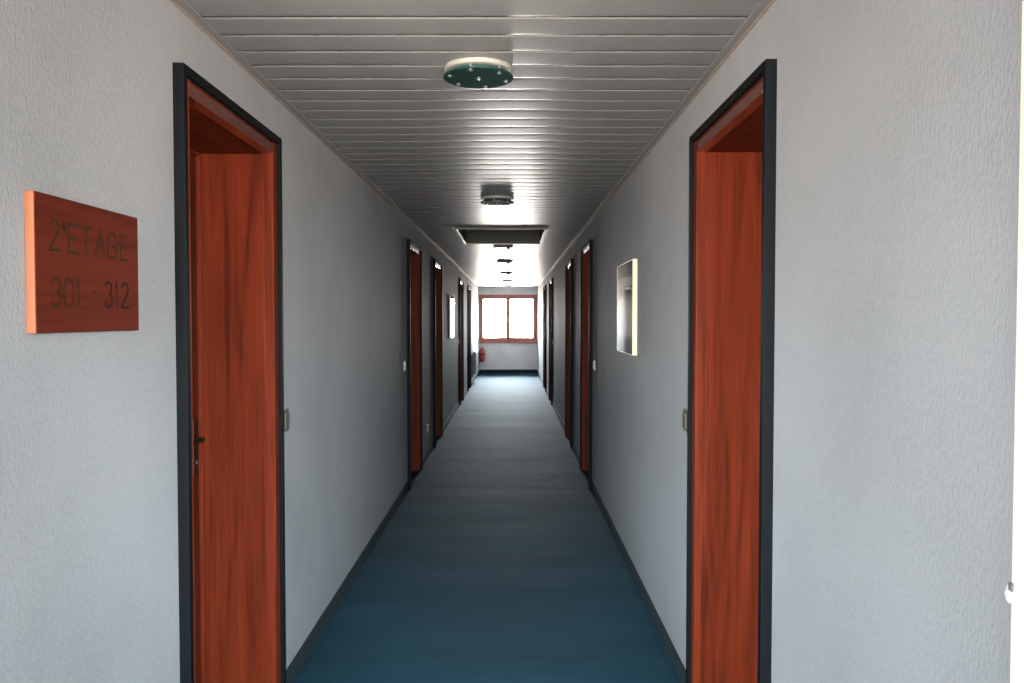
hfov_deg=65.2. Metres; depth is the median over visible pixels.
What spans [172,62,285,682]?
door
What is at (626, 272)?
framed picture
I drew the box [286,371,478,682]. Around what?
baseboard
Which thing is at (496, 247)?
ceiling lamp
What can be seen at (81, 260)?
sign
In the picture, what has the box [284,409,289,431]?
light switch
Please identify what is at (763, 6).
trim
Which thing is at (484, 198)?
diffuser
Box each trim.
[170,0,478,286]
[537,0,775,287]
[1004,0,1023,682]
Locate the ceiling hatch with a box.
[453,227,548,244]
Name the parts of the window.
sash, sill, sash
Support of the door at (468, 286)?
in the wall at (89, 570)
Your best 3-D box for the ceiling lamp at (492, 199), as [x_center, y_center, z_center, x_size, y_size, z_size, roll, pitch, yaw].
[-0.104,-0.993,5.634,0.238,0.042,0.238,0,2,0]
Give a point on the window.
(507, 339)
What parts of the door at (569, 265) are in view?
casing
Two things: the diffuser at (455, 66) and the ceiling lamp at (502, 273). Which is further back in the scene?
the ceiling lamp at (502, 273)
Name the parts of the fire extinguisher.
tank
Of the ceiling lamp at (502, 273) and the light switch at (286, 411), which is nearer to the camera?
the light switch at (286, 411)
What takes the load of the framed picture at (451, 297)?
attached to the wall at (89, 570)
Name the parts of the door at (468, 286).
casing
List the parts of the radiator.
panel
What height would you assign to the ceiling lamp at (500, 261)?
0.042 m
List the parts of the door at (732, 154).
casing, head casing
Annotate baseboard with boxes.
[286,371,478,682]
[479,370,536,372]
[537,370,685,682]
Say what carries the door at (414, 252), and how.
in the wall at (89, 570)
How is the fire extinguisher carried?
attached to the wall at (498, 356)
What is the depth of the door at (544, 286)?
17.04 m
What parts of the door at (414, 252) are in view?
head casing, casing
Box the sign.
[24,190,138,333]
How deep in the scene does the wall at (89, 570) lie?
1.95 m
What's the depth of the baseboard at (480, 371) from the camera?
21.72 m
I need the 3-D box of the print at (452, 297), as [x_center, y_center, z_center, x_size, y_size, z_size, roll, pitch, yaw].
[-0.889,-0.370,11.829,0.021,0.612,0.822,0,2,0]
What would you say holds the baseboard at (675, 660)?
attached to the wall at (898, 133)
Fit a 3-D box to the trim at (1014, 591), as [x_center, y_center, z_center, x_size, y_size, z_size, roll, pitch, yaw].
[0.702,0.283,1.108,0.024,2.330,0.028,0,2,0]
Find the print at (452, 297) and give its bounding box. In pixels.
[451,295,453,337]
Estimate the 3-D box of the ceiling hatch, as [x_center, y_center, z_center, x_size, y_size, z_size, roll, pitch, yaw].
[-0.104,-1.265,8.287,0.896,0.388,1.644,0,2,0]
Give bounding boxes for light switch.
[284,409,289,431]
[682,409,686,431]
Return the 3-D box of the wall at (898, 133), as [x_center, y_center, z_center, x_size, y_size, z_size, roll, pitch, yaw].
[0.906,-0.063,11.399,0.420,2.430,20.608,0,2,0]
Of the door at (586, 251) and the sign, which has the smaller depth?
the sign
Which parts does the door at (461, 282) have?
casing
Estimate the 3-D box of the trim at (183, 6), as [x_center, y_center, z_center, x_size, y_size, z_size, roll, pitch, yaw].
[-0.888,-1.174,11.461,0.032,0.010,20.420,0,2,0]
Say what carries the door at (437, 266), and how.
in the wall at (89, 570)
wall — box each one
[0,0,478,682]
[479,287,537,369]
[538,0,1021,682]
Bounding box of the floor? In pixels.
[293,373,679,682]
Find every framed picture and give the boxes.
[449,295,454,337]
[617,259,636,354]
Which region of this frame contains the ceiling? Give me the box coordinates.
[185,0,760,286]
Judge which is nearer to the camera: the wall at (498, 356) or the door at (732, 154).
the door at (732, 154)
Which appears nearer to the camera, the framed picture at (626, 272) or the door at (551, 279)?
the framed picture at (626, 272)
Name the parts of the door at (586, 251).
casing, head casing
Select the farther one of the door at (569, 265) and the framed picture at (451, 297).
the framed picture at (451, 297)
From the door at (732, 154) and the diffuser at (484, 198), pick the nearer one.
the door at (732, 154)
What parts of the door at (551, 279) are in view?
casing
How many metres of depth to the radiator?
17.99 m
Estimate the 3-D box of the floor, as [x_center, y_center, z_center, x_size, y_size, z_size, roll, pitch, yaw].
[-0.100,1.238,10.540,5.600,0.120,23.000,0,2,0]
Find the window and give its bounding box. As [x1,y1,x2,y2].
[479,295,537,342]
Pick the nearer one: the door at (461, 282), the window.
the door at (461, 282)
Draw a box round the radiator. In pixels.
[472,350,477,384]
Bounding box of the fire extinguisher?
[479,348,485,361]
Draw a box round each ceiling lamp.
[443,57,512,87]
[480,195,513,204]
[493,245,512,249]
[497,260,512,263]
[500,272,512,274]
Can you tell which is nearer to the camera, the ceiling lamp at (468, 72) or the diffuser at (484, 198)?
the ceiling lamp at (468, 72)
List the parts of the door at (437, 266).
casing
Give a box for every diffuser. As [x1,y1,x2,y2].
[453,64,502,68]
[484,198,509,199]
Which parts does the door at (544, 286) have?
casing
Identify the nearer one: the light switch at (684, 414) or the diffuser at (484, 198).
the light switch at (684, 414)
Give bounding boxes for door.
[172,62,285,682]
[407,239,422,489]
[433,259,442,446]
[459,278,463,404]
[467,285,470,390]
[543,285,545,390]
[549,278,552,404]
[565,259,572,447]
[580,239,592,488]
[686,59,776,682]
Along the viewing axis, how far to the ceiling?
2.98 m

